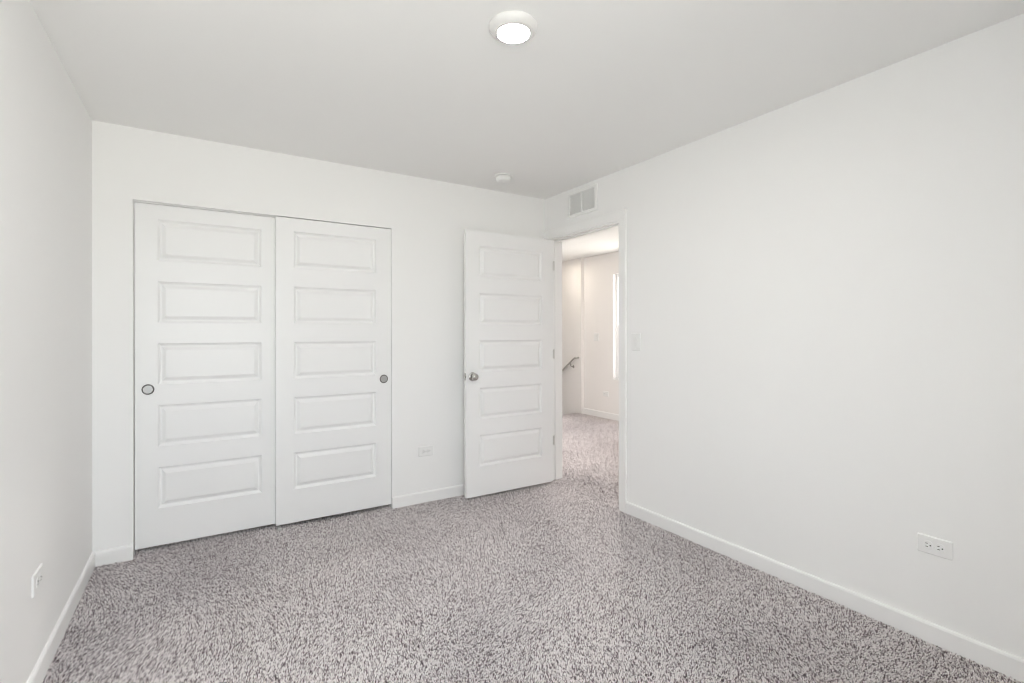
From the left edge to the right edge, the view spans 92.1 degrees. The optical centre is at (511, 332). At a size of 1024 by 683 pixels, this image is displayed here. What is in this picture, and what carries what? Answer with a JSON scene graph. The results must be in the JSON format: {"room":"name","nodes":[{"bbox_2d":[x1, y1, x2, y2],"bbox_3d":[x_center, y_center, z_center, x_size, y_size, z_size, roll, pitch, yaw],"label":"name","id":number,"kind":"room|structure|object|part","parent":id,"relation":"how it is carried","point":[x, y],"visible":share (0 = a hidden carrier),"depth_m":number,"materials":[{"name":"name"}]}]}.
{"room":"empty bedroom","nodes":[
{"label":"empty bedroom","id":0,"kind":"room"},
{"bbox_2d":[0,0,92,682],"bbox_3d":[-1.294,0.068,0.988,0.120,2.460,4.208,0,0,-32],"label":"wall","id":1,"kind":"structure","parent":0,"point":[46,125],"depth_m":1.84,"materials":[{"name":"white paint"}]},
{"bbox_2d":[31,563,42,597],"bbox_3d":[-1.722,0.900,1.795,0.009,0.078,0.126,0,0,-32],"label":"wall outlet","id":2,"kind":"object","parent":1,"relation":"attached to","point":[37,578],"visible":1,"depth_m":1.77,"materials":[{"name":"white plastic"}]},
{"bbox_2d":[27,552,94,682],"bbox_3d":[-1.283,1.242,1.099,0.013,0.088,3.788,0,0,-32],"label":"baseboard","id":3,"kind":"structure","parent":1,"relation":"attached to","point":[40,670],"depth_m":2.05,"materials":[{"name":"white wood"}]},
{"bbox_2d":[92,120,544,557],"bbox_3d":[-1.032,0.067,3.561,3.055,2.460,0.115,0,0,-32],"label":"wall","id":4,"kind":"structure","parent":0,"point":[427,219],"depth_m":3.30,"materials":[{"name":"white paint"}]},
{"bbox_2d":[95,544,132,566],"bbox_3d":[-2.210,1.243,2.746,0.164,0.088,0.013,0,0,-32],"label":"baseboard","id":5,"kind":"structure","parent":4,"relation":"attached to","point":[123,553],"depth_m":2.74,"materials":[{"name":"white wood"}]},
{"bbox_2d":[134,201,272,216],"bbox_3d":[-1.553,-0.741,3.260,1.500,0.030,0.066,0,0,-32],"label":"track","id":6,"kind":"object","parent":4,"relation":"attached to","point":[134,201],"visible":0.18,"depth_m":3.01,"materials":[{"name":"white metal"}]},
{"bbox_2d":[134,202,274,549],"bbox_3d":[-1.857,0.250,3.057,0.762,2.001,0.039,0,0,-32],"label":"door","id":7,"kind":"structure","parent":6,"relation":"hanging from","point":[204,280],"depth_m":3.02,"materials":[{"name":"white wood"}]},
{"bbox_3d":[-2.117,0.332,2.873,0.061,0.061,0.004,0,0,-32],"label":"flush pull","id":8,"kind":"part","parent":7,"relation":"part of","materials":[{"name":"silver metal"}]},
{"bbox_2d":[143,386,152,393],"bbox_3d":[-2.118,0.332,2.873,0.046,0.046,0.003,0,0,-32],"label":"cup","id":9,"kind":"object","parent":7,"relation":"on","point":[146,389],"depth_m":2.87,"materials":[{"name":"silver metal"}]},
{"bbox_2d":[275,216,390,525],"bbox_3d":[-1.212,0.249,3.409,0.762,2.001,0.039,0,0,-32],"label":"door","id":10,"kind":"structure","parent":6,"relation":"hanging from","point":[333,280],"depth_m":3.38,"materials":[{"name":"white wood"}]},
{"bbox_2d":[381,376,386,381],"bbox_3d":[-0.925,0.335,3.568,0.046,0.046,0.003,0,0,-32],"label":"cup","id":11,"kind":"object","parent":10,"relation":"on","point":[383,378],"depth_m":3.57,"materials":[{"name":"silver metal"}]},
{"bbox_2d":[418,445,432,456],"bbox_3d":[-0.648,0.895,3.727,0.118,0.074,0.009,0,0,-32],"label":"wall outlet","id":12,"kind":"object","parent":4,"relation":"attached to","point":[424,450],"visible":1,"depth_m":3.72,"materials":[{"name":"white plastic"}]},
{"bbox_2d":[392,484,463,508],"bbox_3d":[-0.293,1.240,3.947,1.360,0.088,0.013,0,0,-32],"label":"baseboard","id":13,"kind":"structure","parent":4,"relation":"attached to","point":[452,491],"depth_m":3.72,"materials":[{"name":"white wood"}]},
{"bbox_2d":[30,0,1023,261],"bbox_3d":[-0.226,-1.214,4.680,5.852,0.100,9.330,0,0,-32],"label":"ceiling","id":14,"kind":"structure","parent":0,"point":[416,88],"depth_m":2.17,"materials":[{"name":"white paint"}]},
{"bbox_2d":[494,173,511,183],"bbox_3d":[-0.064,-1.138,3.666,0.136,0.052,0.136,0,0,-32],"label":"smoke detector","id":15,"kind":"object","parent":14,"relation":"attached to","point":[503,178],"visible":1,"depth_m":3.63,"materials":[{"name":"white plastic"}]},
{"bbox_2d":[489,10,537,44],"bbox_3d":[0.005,-1.149,1.878,0.187,0.030,0.187,0,0,-32],"label":"recessed light","id":16,"kind":"object","parent":14,"relation":"in","point":[513,27],"visible":1,"depth_m":1.84,"materials":[{"name":"white plastic"}]},
{"bbox_2d":[44,433,1010,682],"bbox_3d":[0.473,1.429,3.551,5.832,0.292,6.680,0,0,-32],"label":"floor","id":17,"kind":"structure","parent":0,"point":[563,433],"depth_m":2.04,"materials":[{"name":"grey carpet"}]},
{"bbox_2d":[42,482,1022,682],"bbox_3d":[-0.049,1.278,1.995,3.048,0.012,4.000,0,0,-32],"label":"carpet","id":18,"kind":"object","parent":17,"relation":"on","point":[604,554],"visible":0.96,"depth_m":2.28,"materials":[{"name":"grey carpet"}]},
{"bbox_2d":[552,413,618,509],"bbox_3d":[1.292,1.276,5.116,2.534,0.012,4.900,0,0,-32],"label":"carpet","id":19,"kind":"object","parent":17,"relation":"on","point":[583,433],"visible":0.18,"depth_m":5.04,"materials":[{"name":"grey carpet"}]},
{"bbox_2d":[562,258,583,414],"bbox_3d":[0.426,1.105,8.959,0.170,4.540,2.765,0,0,-32],"label":"wall","id":20,"kind":"structure","parent":0,"point":[572,270],"depth_m":7.91,"materials":[{"name":"white paint"}]},
{"bbox_2d":[562,357,578,371],"bbox_3d":[0.415,1.193,8.745,0.076,1.624,2.313,0,0,-32],"label":"handrail","id":21,"kind":"object","parent":20,"relation":"attached to","point":[563,369],"visible":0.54,"depth_m":7.89,"materials":[{"name":"silver metal"}]},
{"bbox_2d":[584,252,618,414],"bbox_3d":[2.481,0.113,5.722,0.120,2.560,4.905,0,0,-32],"label":"wall","id":22,"kind":"structure","parent":0,"point":[600,271],"depth_m":7.44,"materials":[{"name":"white paint"}]},
{"bbox_2d":[594,333,598,340],"bbox_3d":[1.281,0.068,7.514,0.012,0.122,0.116,0,0,-32],"label":"light switch","id":23,"kind":"object","parent":22,"relation":"attached to","point":[596,335],"visible":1,"depth_m":7.51,"materials":[{"name":"white plastic"}]},
{"bbox_2d":[583,408,618,420],"bbox_3d":[2.395,1.232,5.738,0.013,0.098,4.785,0,0,-32],"label":"baseboard","id":24,"kind":"structure","parent":22,"relation":"attached to","point":[586,411],"depth_m":7.41,"materials":[{"name":"white wood"}]},
{"bbox_2d":[603,391,608,396],"bbox_3d":[1.391,0.912,7.343,0.009,0.074,0.118,0,0,-32],"label":"wall outlet","id":25,"kind":"object","parent":22,"relation":"attached to","point":[605,393],"visible":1,"depth_m":7.33,"materials":[{"name":"white plastic"}]},
{"bbox_2d":[616,274,618,377],"bbox_3d":[1.793,-0.092,6.859,0.070,1.522,0.922,0,0,-32],"label":"window","id":26,"kind":"structure","parent":22,"relation":"in","point":[617,275],"depth_m":7.20,"materials":[{"name":"white plastic"}]},
{"bbox_3d":[1.781,0.256,6.851,0.025,0.736,0.832,0,0,-32],"label":"sash","id":27,"kind":"part","parent":26,"relation":"part of","materials":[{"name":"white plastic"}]},
{"bbox_2d":[545,13,1023,658],"bbox_3d":[0.728,0.065,3.742,0.120,2.460,6.730,0,0,-32],"label":"wall","id":28,"kind":"structure","parent":0,"point":[825,289],"depth_m":2.28,"materials":[{"name":"white paint"}]},
{"bbox_2d":[464,229,554,498],"bbox_3d":[-0.008,0.238,3.969,0.842,2.036,0.159,0,0,-32],"label":"door","id":29,"kind":"structure","parent":28,"relation":"in","point":[509,354],"depth_m":3.93,"materials":[{"name":"white wood"}]},
{"bbox_3d":[-0.282,0.336,3.733,0.055,0.055,0.052,0,0,-32],"label":"knob","id":30,"kind":"part","parent":29,"relation":"part of","materials":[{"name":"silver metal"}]},
{"bbox_2d":[567,183,597,219],"bbox_3d":[0.593,-1.031,3.928,0.109,0.206,0.368,0,0,-32],"label":"air vent","id":31,"kind":"object","parent":28,"relation":"in","point":[581,200],"visible":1,"depth_m":3.89,"materials":[{"name":"white metal"}]},
{"bbox_3d":[0.513,-1.031,3.971,0.011,0.157,0.144,0,0,-32],"label":"louvre panel","id":32,"kind":"part","parent":31,"relation":"part of","materials":[{"name":"white metal"}]},
{"bbox_3d":[0.598,-1.031,3.836,0.011,0.157,0.144,0,0,-32],"label":"louvre panel","id":33,"kind":"part","parent":31,"relation":"part of","materials":[{"name":"white metal"}]},
{"bbox_2d":[544,208,626,512],"bbox_3d":[0.597,0.199,3.936,0.137,2.152,0.978,0,0,-32],"label":"door frame","id":34,"kind":"structure","parent":28,"relation":"attached to","point":[620,215],"depth_m":3.78,"materials":[{"name":"white wood"}]},
{"bbox_2d":[631,333,640,350],"bbox_3d":[0.854,0.065,3.415,0.012,0.122,0.086,0,0,-32],"label":"light switch","id":35,"kind":"object","parent":28,"relation":"attached to","point":[635,337],"visible":1,"depth_m":3.41,"materials":[{"name":"white plastic"}]},
{"bbox_2d":[626,502,1023,682],"bbox_3d":[1.555,1.238,2.299,0.013,0.088,2.808,0,0,-32],"label":"baseboard","id":36,"kind":"structure","parent":28,"relation":"attached to","point":[1008,664],"depth_m":2.26,"materials":[{"name":"white wood"}]},
{"bbox_2d":[917,533,952,560],"bbox_3d":[1.730,0.877,2.023,0.009,0.074,0.118,0,0,-32],"label":"wall outlet","id":37,"kind":"object","parent":28,"relation":"attached to","point":[928,544],"visible":1,"depth_m":2.02,"materials":[{"name":"white plastic"}]},
{"bbox_2d":[924,540,931,549],"bbox_3d":[1.717,0.877,2.038,0.003,0.034,0.028,0,0,-32],"label":"receptacle","id":38,"kind":"object","parent":37,"relation":"attached to","point":[927,543],"depth_m":2.04,"materials":[{"name":"white plastic"}]},
{"bbox_2d":[936,544,943,552],"bbox_3d":[1.738,0.877,2.005,0.003,0.034,0.028,0,0,-32],"label":"receptacle","id":39,"kind":"object","parent":37,"relation":"attached to","point":[939,547],"depth_m":2.00,"materials":[{"name":"white plastic"}]}
]}

